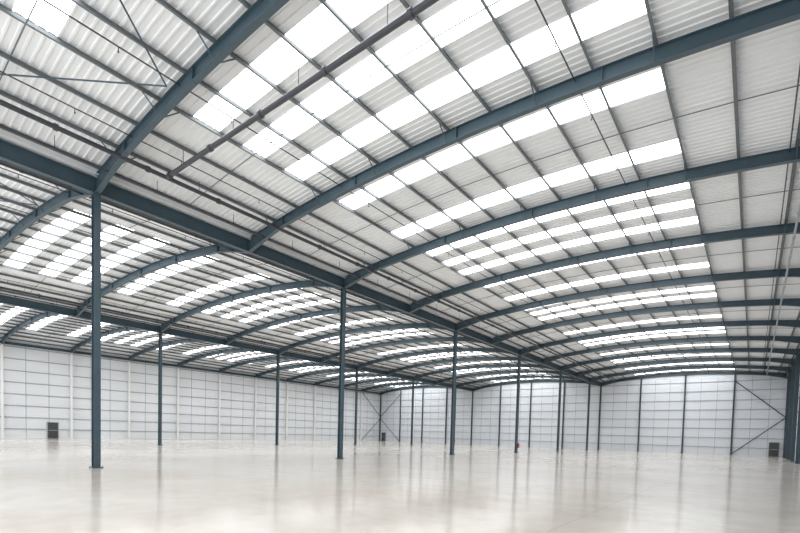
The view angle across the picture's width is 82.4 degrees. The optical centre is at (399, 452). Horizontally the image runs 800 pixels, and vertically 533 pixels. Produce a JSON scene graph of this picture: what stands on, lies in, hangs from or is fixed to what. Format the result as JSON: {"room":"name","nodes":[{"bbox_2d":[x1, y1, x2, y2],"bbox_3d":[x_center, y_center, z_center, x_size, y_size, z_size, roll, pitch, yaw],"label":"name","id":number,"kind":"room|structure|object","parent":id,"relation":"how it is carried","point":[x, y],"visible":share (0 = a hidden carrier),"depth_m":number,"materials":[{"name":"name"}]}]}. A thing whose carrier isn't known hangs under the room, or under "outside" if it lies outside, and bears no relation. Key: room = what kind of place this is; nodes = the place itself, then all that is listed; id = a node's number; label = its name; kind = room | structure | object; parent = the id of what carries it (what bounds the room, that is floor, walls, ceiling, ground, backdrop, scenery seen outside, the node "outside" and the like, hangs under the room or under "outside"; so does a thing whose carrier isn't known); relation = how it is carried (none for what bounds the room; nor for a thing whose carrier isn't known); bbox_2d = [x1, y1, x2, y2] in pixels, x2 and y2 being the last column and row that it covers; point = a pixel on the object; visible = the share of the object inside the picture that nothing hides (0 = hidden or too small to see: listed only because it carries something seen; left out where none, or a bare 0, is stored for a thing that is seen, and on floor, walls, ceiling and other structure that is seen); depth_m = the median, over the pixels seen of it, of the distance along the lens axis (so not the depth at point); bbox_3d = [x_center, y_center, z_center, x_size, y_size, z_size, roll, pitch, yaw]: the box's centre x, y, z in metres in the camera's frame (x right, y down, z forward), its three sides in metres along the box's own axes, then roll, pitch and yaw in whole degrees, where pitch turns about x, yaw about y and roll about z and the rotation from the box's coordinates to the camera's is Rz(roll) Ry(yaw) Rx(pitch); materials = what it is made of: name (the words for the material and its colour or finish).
{"room":"warehouse","nodes":[
{"label":"warehouse","id":0,"kind":"room"},
{"bbox_2d":[0,339,380,440],"bbox_3d":[-33.506,-8.421,76.144,0.320,12.300,93.820,3,3,38],"label":"wall","id":1,"kind":"structure","parent":0,"point":[36,381],"depth_m":71.28,"materials":[{"name":"grey metal"}]},
{"bbox_2d":[47,422,58,437],"bbox_3d":[-45.818,-3.021,60.334,0.230,2.130,1.260,3,3,38],"label":"door","id":2,"kind":"structure","parent":1,"relation":"in","point":[52,427],"depth_m":60.30,"materials":[{"name":"grey metal"}]},
{"bbox_2d":[360,392,362,440],"bbox_3d":[-9.066,-8.619,107.192,0.460,11.500,0.360,3,3,38],"label":"wall post","id":3,"kind":"object","parent":1,"relation":"attached to","point":[361,392],"depth_m":107.14,"materials":[{"name":"white metal"}]},
{"bbox_2d":[361,392,380,440],"bbox_3d":[-6.801,-8.613,109.803,0.139,11.308,6.988,3,3,38],"label":"brace","id":4,"kind":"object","parent":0,"point":[362,392],"depth_m":109.67,"materials":[{"name":"grey metal"}]},
{"bbox_2d":[0,341,380,393],"bbox_3d":[-33.102,-13.895,75.611,0.200,0.300,93.624,3,3,38],"label":"beam","id":5,"kind":"structure","parent":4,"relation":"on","point":[5,342],"depth_m":70.00,"materials":[{"name":"grey metal"}]},
{"bbox_2d":[0,0,760,389],"bbox_3d":[-0.693,-12.884,55.093,76.236,0.953,85.934,3,3,38],"label":"braces","id":6,"kind":"structure","parent":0,"point":[122,4],"depth_m":14.12,"materials":[{"name":"grey metal"}]},
{"bbox_2d":[0,0,799,390],"bbox_3d":[-2.815,-13.144,52.320,76.500,0.956,93.725,3,3,38],"label":"ceiling","id":7,"kind":"structure","parent":0,"point":[767,61],"depth_m":18.77,"materials":[{"name":"white metal"}]},
{"bbox_2d":[0,438,799,532],"bbox_3d":[-3.114,-0.328,52.914,77.700,0.300,93.900,3,3,38],"label":"floor","id":8,"kind":"structure","parent":0,"point":[48,485],"depth_m":15.00,"materials":[{"name":"concrete"}]},
{"bbox_2d":[0,343,4,437],"bbox_3d":[-48.662,-7.609,55.907,0.460,11.500,0.360,3,3,38],"label":"wall post","id":9,"kind":"object","parent":8,"relation":"on","point":[1,345],"visible":1,"depth_m":55.81,"materials":[{"name":"white metal"}]},
{"bbox_2d":[70,352,72,437],"bbox_3d":[-44.263,-7.721,61.606,0.460,11.500,0.360,3,3,38],"label":"wall post","id":10,"kind":"object","parent":8,"relation":"on","point":[71,354],"visible":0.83,"depth_m":61.56,"materials":[{"name":"white metal"}]},
{"bbox_2d":[89,191,103,467],"bbox_3d":[-12.679,-5.014,19.078,0.440,11.300,0.410,3,3,38],"label":"steel column","id":11,"kind":"structure","parent":8,"relation":"on","point":[95,197],"depth_m":19.02,"materials":[{"name":"grey metal"}]},
{"bbox_2d":[127,360,130,438],"bbox_3d":[-39.863,-7.833,67.304,0.460,11.500,0.360,3,3,38],"label":"wall post","id":12,"kind":"object","parent":8,"relation":"on","point":[129,362],"visible":1,"depth_m":67.27,"materials":[{"name":"white metal"}]},
{"bbox_2d":[158,332,162,444],"bbox_3d":[-24.211,-6.438,46.149,0.440,11.300,0.410,3,3,38],"label":"steel column","id":13,"kind":"structure","parent":8,"relation":"on","point":[160,333],"depth_m":46.09,"materials":[{"name":"grey metal"}]},
{"bbox_2d":[177,367,178,438],"bbox_3d":[-35.464,-7.946,73.002,0.460,11.500,0.360,3,3,38],"label":"wall post","id":14,"kind":"object","parent":8,"relation":"on","point":[177,367],"visible":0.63,"depth_m":73.00,"materials":[{"name":"white metal"}]},
{"bbox_2d":[217,372,220,439],"bbox_3d":[-31.064,-8.058,78.701,0.460,11.500,0.360,3,3,38],"label":"wall post","id":15,"kind":"object","parent":8,"relation":"on","point":[219,408],"visible":1,"depth_m":78.64,"materials":[{"name":"white metal"}]},
{"bbox_2d":[254,377,256,439],"bbox_3d":[-26.664,-8.170,84.399,0.460,11.500,0.360,3,3,38],"label":"wall post","id":16,"kind":"object","parent":8,"relation":"on","point":[255,377],"visible":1,"depth_m":84.33,"materials":[{"name":"white metal"}]},
{"bbox_2d":[275,355,279,444],"bbox_3d":[-15.412,-6.662,57.546,0.440,11.300,0.410,3,3,38],"label":"steel column","id":17,"kind":"structure","parent":8,"relation":"on","point":[278,356],"depth_m":57.48,"materials":[{"name":"grey metal"}]},
{"bbox_2d":[286,382,287,439],"bbox_3d":[-22.265,-8.282,90.097,0.460,11.500,0.360,3,3,38],"label":"wall post","id":18,"kind":"object","parent":8,"relation":"on","point":[287,382],"visible":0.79,"depth_m":90.09,"materials":[{"name":"white metal"}]},
{"bbox_2d":[313,385,315,439],"bbox_3d":[-17.865,-8.394,95.796,0.460,11.500,0.360,3,3,38],"label":"wall post","id":19,"kind":"object","parent":8,"relation":"on","point":[314,385],"visible":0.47,"depth_m":95.77,"materials":[{"name":"white metal"}]},
{"bbox_2d":[335,287,346,458],"bbox_3d":[-3.879,-5.238,30.475,0.440,11.300,0.410,3,3,38],"label":"steel column","id":20,"kind":"structure","parent":8,"relation":"on","point":[343,290],"depth_m":30.44,"materials":[{"name":"grey metal"}]},
{"bbox_2d":[354,369,357,444],"bbox_3d":[-6.612,-6.887,68.942,0.440,11.300,0.410,3,3,38],"label":"steel column","id":21,"kind":"structure","parent":8,"relation":"on","point":[356,382],"depth_m":68.91,"materials":[{"name":"grey metal"}]},
{"bbox_2d":[379,395,380,440],"bbox_3d":[-4.880,-8.626,112.868,0.360,11.280,0.410,3,3,38],"label":"column","id":22,"kind":"structure","parent":8,"relation":"on","point":[380,395],"depth_m":112.88,"materials":[{"name":"grey metal"}]},
{"bbox_2d":[399,390,401,441],"bbox_3d":[0.058,-8.823,109.051,0.360,12.258,0.410,3,3,38],"label":"column","id":23,"kind":"structure","parent":8,"relation":"on","point":[400,390],"depth_m":109.03,"materials":[{"name":"grey metal"}]},
{"bbox_2d":[410,380,413,444],"bbox_3d":[2.187,-7.111,80.339,0.440,11.300,0.410,3,3,38],"label":"steel column","id":24,"kind":"structure","parent":8,"relation":"on","point":[412,408],"depth_m":80.30,"materials":[{"name":"grey metal"}]},
{"bbox_2d":[420,388,423,442],"bbox_3d":[5.145,-8.644,105.128,0.360,12.500,0.410,3,3,38],"label":"column","id":25,"kind":"structure","parent":8,"relation":"on","point":[422,388],"depth_m":105.06,"materials":[{"name":"grey metal"}]},
{"bbox_2d":[444,388,447,443],"bbox_3d":[10.224,-8.223,101.214,0.360,12.258,0.410,3,3,38],"label":"column","id":26,"kind":"structure","parent":8,"relation":"on","point":[446,388],"depth_m":101.18,"materials":[{"name":"grey metal"}]},
{"bbox_2d":[450,330,457,454],"bbox_3d":[4.920,-5.462,41.872,0.440,11.300,0.410,3,3,38],"label":"steel column","id":27,"kind":"structure","parent":8,"relation":"on","point":[455,337],"depth_m":41.84,"materials":[{"name":"grey metal"}]},
{"bbox_2d":[454,388,456,444],"bbox_3d":[10.986,-7.335,91.736,0.440,11.300,0.410,3,3,38],"label":"steel column","id":28,"kind":"structure","parent":8,"relation":"on","point":[456,388],"depth_m":91.68,"materials":[{"name":"grey metal"}]},
{"bbox_2d":[0,294,472,390],"bbox_3d":[-13.048,-12.671,60.151,0.260,0.620,93.624,3,3,38],"label":"beam","id":29,"kind":"structure","parent":28,"relation":"on","point":[4,299],"depth_m":47.76,"materials":[{"name":"metal"}]},
{"bbox_2d":[0,312,61,344],"bbox_3d":[-38.597,-13.430,48.023,25.400,1.707,1.267,3,3,38],"label":"rafter","id":30,"kind":"object","parent":29,"relation":"attached to","point":[47,314],"depth_m":49.31,"materials":[{"name":"grey metal"}]},
{"bbox_2d":[71,327,141,352],"bbox_3d":[-34.197,-13.542,53.721,25.400,1.707,1.267,3,3,38],"label":"rafter","id":31,"kind":"object","parent":29,"relation":"attached to","point":[123,329],"depth_m":53.67,"materials":[{"name":"grey metal"}]},
{"bbox_2d":[128,338,205,361],"bbox_3d":[-29.797,-13.654,59.420,25.400,1.707,1.267,3,3,38],"label":"rafter","id":32,"kind":"object","parent":29,"relation":"attached to","point":[178,341],"depth_m":60.42,"materials":[{"name":"grey metal"}]},
{"bbox_2d":[178,348,258,367],"bbox_3d":[-25.398,-13.766,65.118,25.400,1.707,1.267,3,3,38],"label":"rafter","id":33,"kind":"object","parent":29,"relation":"attached to","point":[181,363],"depth_m":66.23,"materials":[{"name":"grey metal"}]},
{"bbox_2d":[219,356,301,373],"bbox_3d":[-20.998,-13.879,70.816,25.400,1.707,1.267,3,3,38],"label":"rafter","id":34,"kind":"object","parent":29,"relation":"attached to","point":[221,370],"depth_m":72.20,"materials":[{"name":"grey metal"}]},
{"bbox_2d":[255,363,333,377],"bbox_3d":[-16.599,-13.991,76.515,25.400,1.707,1.267,3,3,38],"label":"rafter","id":35,"kind":"object","parent":29,"relation":"attached to","point":[313,364],"depth_m":77.63,"materials":[{"name":"grey metal"}]},
{"bbox_2d":[286,369,365,382],"bbox_3d":[-12.199,-14.103,82.213,25.400,1.707,1.267,3,3,38],"label":"rafter","id":36,"kind":"object","parent":29,"relation":"attached to","point":[350,370],"depth_m":84.06,"materials":[{"name":"grey metal"}]},
{"bbox_2d":[315,374,392,385],"bbox_3d":[-7.799,-14.215,87.911,25.400,1.707,1.267,3,3,38],"label":"rafter","id":37,"kind":"object","parent":29,"relation":"attached to","point":[364,375],"depth_m":88.68,"materials":[{"name":"grey metal"}]},
{"bbox_2d":[344,378,411,387],"bbox_3d":[-3.400,-14.327,93.610,25.400,1.707,1.267,3,3,38],"label":"rafter","id":38,"kind":"object","parent":29,"relation":"attached to","point":[399,379],"depth_m":94.31,"materials":[{"name":"grey metal"}]},
{"bbox_2d":[361,382,434,391],"bbox_3d":[1.000,-14.439,99.308,25.400,1.707,1.267,3,3,38],"label":"rafter","id":39,"kind":"object","parent":29,"relation":"attached to","point":[410,383],"depth_m":100.66,"materials":[{"name":"grey metal"}]},
{"bbox_2d":[381,386,450,394],"bbox_3d":[5.308,-14.549,104.887,25.400,1.707,1.267,3,3,38],"label":"rafter","id":40,"kind":"object","parent":29,"relation":"attached to","point":[383,392],"depth_m":106.24,"materials":[{"name":"grey metal"}]},
{"bbox_2d":[470,392,472,444],"bbox_3d":[15.293,-7.420,97.316,0.360,11.250,0.410,3,3,38],"label":"column","id":41,"kind":"structure","parent":8,"relation":"on","point":[472,392],"depth_m":97.30,"materials":[{"name":"grey metal"}]},
{"bbox_2d":[497,385,501,445],"bbox_3d":[20.390,-7.623,93.377,0.360,12.258,0.410,3,3,38],"label":"column","id":42,"kind":"structure","parent":8,"relation":"on","point":[500,385],"depth_m":93.37,"materials":[{"name":"grey metal"}]},
{"bbox_2d":[513,355,521,452],"bbox_3d":[13.719,-5.687,53.268,0.440,11.300,0.410,3,3,38],"label":"steel column","id":43,"kind":"structure","parent":8,"relation":"on","point":[519,356],"depth_m":53.24,"materials":[{"name":"grey metal"}]},
{"bbox_2d":[528,383,531,446],"bbox_3d":[25.476,-7.444,89.454,0.360,12.500,0.410,3,3,38],"label":"column","id":44,"kind":"structure","parent":8,"relation":"on","point":[531,383],"depth_m":89.40,"materials":[{"name":"grey metal"}]},
{"bbox_2d":[556,371,561,450],"bbox_3d":[22.518,-5.911,64.665,0.440,11.300,0.410,3,3,38],"label":"steel column","id":45,"kind":"structure","parent":8,"relation":"on","point":[560,373],"depth_m":64.63,"materials":[{"name":"grey metal"}]},
{"bbox_2d":[561,382,564,447],"bbox_3d":[30.556,-7.023,85.540,0.360,12.258,0.410,3,3,38],"label":"column","id":46,"kind":"structure","parent":8,"relation":"on","point":[564,382],"depth_m":85.49,"materials":[{"name":"grey metal"}]},
{"bbox_2d":[586,382,590,449],"bbox_3d":[31.317,-6.135,76.061,0.440,11.300,0.410,3,3,38],"label":"steel column","id":47,"kind":"structure","parent":8,"relation":"on","point":[589,386],"depth_m":76.02,"materials":[{"name":"grey metal"}]},
{"bbox_2d":[0,139,601,385],"bbox_3d":[7.283,-11.471,44.477,0.260,0.620,93.624,3,3,38],"label":"beam","id":48,"kind":"structure","parent":47,"relation":"on","point":[11,153],"depth_m":22.54,"materials":[{"name":"metal"}]},
{"bbox_2d":[0,185,90,252],"bbox_3d":[-22.665,-12.118,26.651,25.400,1.707,1.267,3,3,38],"label":"rafter","id":49,"kind":"object","parent":48,"relation":"attached to","point":[62,198],"depth_m":23.13,"materials":[{"name":"metal"}]},
{"bbox_2d":[76,242,245,316],"bbox_3d":[-18.265,-12.230,32.349,25.400,1.707,1.267,3,3,38],"label":"rafter","id":50,"kind":"object","parent":48,"relation":"attached to","point":[207,250],"depth_m":30.35,"materials":[{"name":"metal"}]},
{"bbox_2d":[95,0,289,193],"bbox_3d":[-2.333,-10.918,10.976,25.400,1.707,1.267,3,3,38],"label":"rafter","id":51,"kind":"object","parent":48,"relation":"attached to","point":[260,11],"depth_m":13.98,"materials":[{"name":"metal"}]},
{"bbox_2d":[161,279,339,332],"bbox_3d":[-13.866,-12.342,38.047,25.400,1.707,1.267,3,3,38],"label":"rafter","id":52,"kind":"object","parent":48,"relation":"attached to","point":[298,284],"depth_m":36.72,"materials":[{"name":"grey metal"}]},
{"bbox_2d":[226,304,407,344],"bbox_3d":[-9.466,-12.454,43.746,25.400,1.707,1.267,3,3,38],"label":"rafter","id":53,"kind":"object","parent":48,"relation":"attached to","point":[364,307],"depth_m":42.89,"materials":[{"name":"grey metal"}]},
{"bbox_2d":[278,323,452,354],"bbox_3d":[-5.066,-12.566,49.444,25.400,1.707,1.267,3,3,38],"label":"rafter","id":54,"kind":"object","parent":48,"relation":"attached to","point":[408,325],"depth_m":48.24,"materials":[{"name":"grey metal"}]},
{"bbox_2d":[321,336,489,362],"bbox_3d":[-0.667,-12.679,55.142,25.400,1.707,1.267,3,3,38],"label":"rafter","id":55,"kind":"object","parent":48,"relation":"attached to","point":[435,339],"depth_m":54.37,"materials":[{"name":"grey metal"}]},
{"bbox_2d":[358,347,515,368],"bbox_3d":[3.733,-12.791,60.840,25.400,1.707,1.267,3,3,38],"label":"rafter","id":56,"kind":"object","parent":48,"relation":"attached to","point":[468,349],"depth_m":60.28,"materials":[{"name":"grey metal"}]},
{"bbox_2d":[388,357,539,374],"bbox_3d":[8.133,-12.903,66.539,25.400,1.707,1.267,3,3,38],"label":"rafter","id":57,"kind":"object","parent":48,"relation":"attached to","point":[472,358],"depth_m":66.06,"materials":[{"name":"grey metal"}]},
{"bbox_2d":[414,364,557,379],"bbox_3d":[12.532,-13.015,72.237,25.400,1.707,1.267,3,3,38],"label":"rafter","id":58,"kind":"object","parent":48,"relation":"attached to","point":[495,365],"depth_m":71.66,"materials":[{"name":"grey metal"}]},
{"bbox_2d":[437,370,573,383],"bbox_3d":[16.932,-13.127,77.935,25.400,1.707,1.267,3,3,38],"label":"rafter","id":59,"kind":"object","parent":48,"relation":"attached to","point":[512,371],"depth_m":77.51,"materials":[{"name":"grey metal"}]},
{"bbox_2d":[456,375,587,387],"bbox_3d":[21.331,-13.239,83.634,25.400,1.707,1.267,3,3,38],"label":"rafter","id":60,"kind":"object","parent":48,"relation":"attached to","point":[532,376],"depth_m":83.53,"materials":[{"name":"grey metal"}]},
{"bbox_2d":[249,0,799,251],"bbox_3d":[2.066,-11.030,16.675,25.400,1.707,1.267,3,3,38],"label":"rafter","id":61,"kind":"object","parent":48,"relation":"attached to","point":[782,12],"depth_m":14.14,"materials":[{"name":"metal"}]},
{"bbox_2d":[473,380,597,390],"bbox_3d":[25.639,-13.349,89.213,25.400,1.707,1.267,3,3,38],"label":"rafter","id":62,"kind":"object","parent":48,"relation":"attached to","point":[529,381],"depth_m":89.05,"materials":[{"name":"grey metal"}]},
{"bbox_2d":[344,139,799,287],"bbox_3d":[6.466,-11.142,22.373,25.400,1.707,1.267,3,3,38],"label":"rafter","id":63,"kind":"object","parent":48,"relation":"attached to","point":[779,157],"depth_m":20.33,"materials":[{"name":"metal"}]},
{"bbox_2d":[409,219,799,312],"bbox_3d":[10.866,-11.254,28.071,25.400,1.707,1.267,3,3,38],"label":"rafter","id":64,"kind":"object","parent":48,"relation":"on","point":[787,228],"depth_m":26.39,"materials":[{"name":"metal"}]},
{"bbox_2d":[457,266,799,330],"bbox_3d":[15.265,-11.367,33.770,25.400,1.707,1.267,3,3,38],"label":"rafter","id":65,"kind":"object","parent":48,"relation":"on","point":[792,272],"depth_m":32.23,"materials":[{"name":"grey metal"}]},
{"bbox_2d":[493,297,799,344],"bbox_3d":[19.665,-11.479,39.468,25.400,1.707,1.267,3,3,38],"label":"rafter","id":66,"kind":"object","parent":48,"relation":"on","point":[788,301],"depth_m":37.98,"materials":[{"name":"grey metal"}]},
{"bbox_2d":[521,319,799,354],"bbox_3d":[24.064,-11.591,45.166,25.400,1.707,1.267,3,3,38],"label":"rafter","id":67,"kind":"object","parent":48,"relation":"on","point":[788,323],"depth_m":43.64,"materials":[{"name":"grey metal"}]},
{"bbox_2d":[543,335,799,363],"bbox_3d":[28.464,-11.703,50.865,25.400,1.707,1.267,3,3,38],"label":"rafter","id":68,"kind":"object","parent":48,"relation":"on","point":[792,339],"depth_m":49.25,"materials":[{"name":"grey metal"}]},
{"bbox_2d":[562,347,799,370],"bbox_3d":[32.864,-11.815,56.563,25.400,1.707,1.267,3,3,38],"label":"rafter","id":69,"kind":"object","parent":48,"relation":"on","point":[775,350],"depth_m":55.07,"materials":[{"name":"grey metal"}]},
{"bbox_2d":[577,356,793,376],"bbox_3d":[37.263,-11.927,62.261,25.400,1.707,1.267,3,3,38],"label":"rafter","id":70,"kind":"object","parent":48,"relation":"on","point":[778,360],"depth_m":60.78,"materials":[{"name":"grey metal"}]},
{"bbox_2d":[591,364,789,381],"bbox_3d":[41.663,-12.040,67.960,25.400,1.707,1.267,3,3,38],"label":"rafter","id":71,"kind":"object","parent":48,"relation":"attached to","point":[779,368],"depth_m":66.49,"materials":[{"name":"grey metal"}]},
{"bbox_2d":[602,371,787,385],"bbox_3d":[45.971,-12.149,73.539,25.400,1.707,1.267,3,3,38],"label":"rafter","id":72,"kind":"object","parent":48,"relation":"attached to","point":[783,375],"depth_m":72.27,"materials":[{"name":"grey metal"}]},
{"bbox_2d":[597,386,601,449],"bbox_3d":[35.625,-6.220,81.642,0.360,11.250,0.410,3,3,38],"label":"column","id":73,"kind":"structure","parent":8,"relation":"on","point":[600,386],"depth_m":81.62,"materials":[{"name":"grey metal"}]},
{"bbox_2d":[637,379,641,450],"bbox_3d":[40.722,-6.423,77.703,0.360,12.258,0.410,3,3,38],"label":"column","id":74,"kind":"structure","parent":8,"relation":"on","point":[641,379],"depth_m":77.69,"materials":[{"name":"grey metal"}]},
{"bbox_2d":[681,375,686,452],"bbox_3d":[45.808,-6.244,73.780,0.360,12.500,0.410,3,3,38],"label":"column","id":75,"kind":"structure","parent":8,"relation":"on","point":[685,375],"depth_m":73.75,"materials":[{"name":"grey metal"}]},
{"bbox_2d":[729,374,735,454],"bbox_3d":[50.887,-5.823,69.866,0.360,12.258,0.410,3,3,38],"label":"column","id":76,"kind":"structure","parent":8,"relation":"on","point":[734,374],"depth_m":69.82,"materials":[{"name":"grey metal"}]},
{"bbox_2d":[381,381,785,453],"bbox_3d":[25.351,-6.892,89.334,76.793,11.303,0.139,3,3,38],"label":"braces","id":77,"kind":"object","parent":76,"relation":"attached to","point":[735,381],"depth_m":68.09,"materials":[{"name":"blue paint"}]},
{"bbox_2d":[782,379,787,456],"bbox_3d":[55.799,-5.044,66.089,0.360,11.280,0.410,3,3,38],"label":"column","id":78,"kind":"structure","parent":8,"relation":"on","point":[787,379],"depth_m":66.11,"materials":[{"name":"grey metal"}]},
{"bbox_2d":[783,371,791,457],"bbox_3d":[51.375,-5.051,60.597,0.510,11.500,0.380,3,3,38],"label":"column","id":79,"kind":"structure","parent":8,"relation":"on","point":[789,372],"depth_m":60.59,"materials":[{"name":"grey metal"}]},
{"bbox_2d":[786,348,799,376],"bbox_3d":[27.339,-10.327,29.015,0.200,0.300,93.624,3,3,38],"label":"beam","id":80,"kind":"structure","parent":79,"relation":"on","point":[794,361],"depth_m":53.89,"materials":[{"name":"metal"}]},
{"bbox_2d":[785,363,795,459],"bbox_3d":[46.975,-4.939,54.898,0.510,11.500,0.380,3,3,38],"label":"column","id":81,"kind":"structure","parent":8,"relation":"on","point":[794,365],"depth_m":54.88,"materials":[{"name":"grey metal"}]},
{"bbox_2d":[789,354,799,461],"bbox_3d":[42.576,-4.827,49.200,0.510,11.500,0.380,3,3,38],"label":"column","id":82,"kind":"structure","parent":8,"relation":"on","point":[797,376],"depth_m":49.19,"materials":[{"name":"grey metal"}]},
{"bbox_2d":[794,391,799,463],"bbox_3d":[38.176,-4.715,43.502,0.510,11.500,0.380,3,3,38],"label":"column","id":83,"kind":"structure","parent":8,"relation":"on","point":[797,455],"depth_m":43.65,"materials":[{"name":"grey metal"}]},
{"bbox_2d":[380,370,786,456],"bbox_3d":[25.608,-7.812,89.597,77.140,13.230,0.300,3,3,38],"label":"wall","id":84,"kind":"structure","parent":0,"point":[709,398],"depth_m":80.02,"materials":[{"name":"grey metal"}]},
{"bbox_2d":[381,432,385,440],"bbox_3d":[-4.034,-4.001,112.351,1.260,2.130,0.230,3,3,38],"label":"door","id":85,"kind":"structure","parent":84,"relation":"in","point":[383,434],"depth_m":112.30,"materials":[{"name":"grey metal"}]},
{"bbox_2d":[0,0,799,391],"bbox_3d":[-2.849,-13.062,52.269,76.115,1.043,93.600,3,3,38],"label":"roof","id":86,"kind":"structure","parent":84,"relation":"on","point":[80,3],"depth_m":25.63,"materials":[{"name":"grey metal"}]},
{"bbox_2d":[0,338,379,391],"bbox_3d":[-33.229,-14.389,75.686,0.320,0.255,93.580,3,3,38],"label":"beam","id":87,"kind":"structure","parent":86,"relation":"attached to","point":[0,338],"depth_m":69.72,"materials":[{"name":"grey metal"}]},
{"bbox_2d":[0,305,435,389],"bbox_3d":[-23.203,-14.131,67.773,19.058,0.619,93.300,3,3,38],"label":"pipes","id":88,"kind":"object","parent":86,"relation":"hanging from","point":[0,305],"visible":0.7,"depth_m":61.29,"materials":[{"name":"grey metal"}]},
{"bbox_2d":[0,291,473,387],"bbox_3d":[-13.040,-13.198,60.122,0.620,0.255,93.580,3,3,38],"label":"gutter","id":89,"kind":"object","parent":86,"relation":"attached to","point":[0,291],"visible":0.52,"depth_m":46.69,"materials":[{"name":"grey metal"}]},
{"bbox_2d":[0,293,476,388],"bbox_3d":[-12.163,-12.944,59.147,0.122,0.517,93.100,3,3,38],"label":"pipe","id":90,"kind":"object","parent":86,"relation":"attached to","point":[0,293],"visible":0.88,"depth_m":46.82,"materials":[{"name":"grey metal"}]},
{"bbox_2d":[0,286,482,387],"bbox_3d":[-11.131,-13.014,58.349,0.230,0.588,93.100,3,3,38],"label":"beam","id":91,"kind":"structure","parent":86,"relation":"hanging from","point":[4,288],"depth_m":45.68,"materials":[{"name":"grey"}]},
{"bbox_2d":[0,167,569,385],"bbox_3d":[-2.871,-12.931,52.099,19.058,0.619,93.300,3,3,38],"label":"pipes","id":92,"kind":"object","parent":86,"relation":"hanging from","point":[0,167],"visible":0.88,"depth_m":34.05,"materials":[{"name":"grey metal"}]},
{"bbox_2d":[0,162,588,382],"bbox_3d":[5.953,-11.888,45.180,0.122,0.544,93.100,3,3,38],"label":"pipe","id":93,"kind":"object","parent":86,"relation":"attached to","point":[2,164],"visible":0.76,"depth_m":23.88,"materials":[{"name":"grey metal"}]},
{"bbox_2d":[0,128,602,381],"bbox_3d":[7.292,-11.998,44.448,0.620,0.255,93.580,3,3,38],"label":"gutter","id":94,"kind":"object","parent":86,"relation":"attached to","point":[7,136],"visible":0.67,"depth_m":21.88,"materials":[{"name":"metal"}]},
{"bbox_2d":[0,124,607,382],"bbox_3d":[8.247,-11.746,43.412,0.122,0.531,93.100,3,3,38],"label":"pipe","id":95,"kind":"object","parent":86,"relation":"attached to","point":[1,126],"visible":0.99,"depth_m":21.43,"materials":[{"name":"grey metal"}]},
{"bbox_2d":[0,0,616,381],"bbox_3d":[17.114,-11.651,36.568,20.215,1.195,93.100,3,3,38],"label":"pipe","id":96,"kind":"object","parent":86,"relation":"hanging from","point":[411,12],"visible":0.99,"depth_m":15.65,"materials":[{"name":"grey metal"}]},
{"bbox_2d":[0,0,732,386],"bbox_3d":[-3.160,-13.491,52.501,65.000,0.304,91.460,3,3,38],"label":"windows","id":97,"kind":"structure","parent":86,"relation":"attached to","point":[320,28],"depth_m":16.59,"materials":[{"name":"white plastic"}]},
{"bbox_2d":[0,0,799,388],"bbox_3d":[-2.856,-13.044,52.274,76.004,0.922,86.434,3,3,38],"label":"rods","id":98,"kind":"object","parent":86,"relation":"attached to","point":[36,1],"visible":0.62,"depth_m":25.01,"materials":[{"name":"grey metal"}]},
{"bbox_2d":[0,0,799,378],"bbox_3d":[17.460,-11.731,36.425,19.058,0.619,93.300,3,3,38],"label":"pipes","id":99,"kind":"object","parent":86,"relation":"hanging from","point":[536,2],"visible":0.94,"depth_m":17.27,"materials":[{"name":"grey metal"}]},
{"bbox_2d":[766,202,799,375],"bbox_3d":[25.338,-10.841,30.234,0.135,0.652,93.100,3,3,38],"label":"conduit pipe","id":100,"kind":"object","parent":86,"relation":"attached to","point":[798,211],"visible":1,"depth_m":26.23,"materials":[{"name":"grey metal"}]},
{"bbox_2d":[768,442,779,456],"bbox_3d":[54.785,-0.529,67.005,1.260,2.130,0.230,3,3,38],"label":"door","id":101,"kind":"structure","parent":84,"relation":"in","point":[773,448],"depth_m":66.94,"materials":[{"name":"grey metal"}]},
{"bbox_2d":[795,382,799,453],"bbox_3d":[27.558,-4.817,29.081,0.320,12.300,93.800,3,3,38],"label":"wall","id":102,"kind":"structure","parent":0,"point":[799,382],"depth_m":51.05,"materials":[{"name":"grey metal"}]}
]}

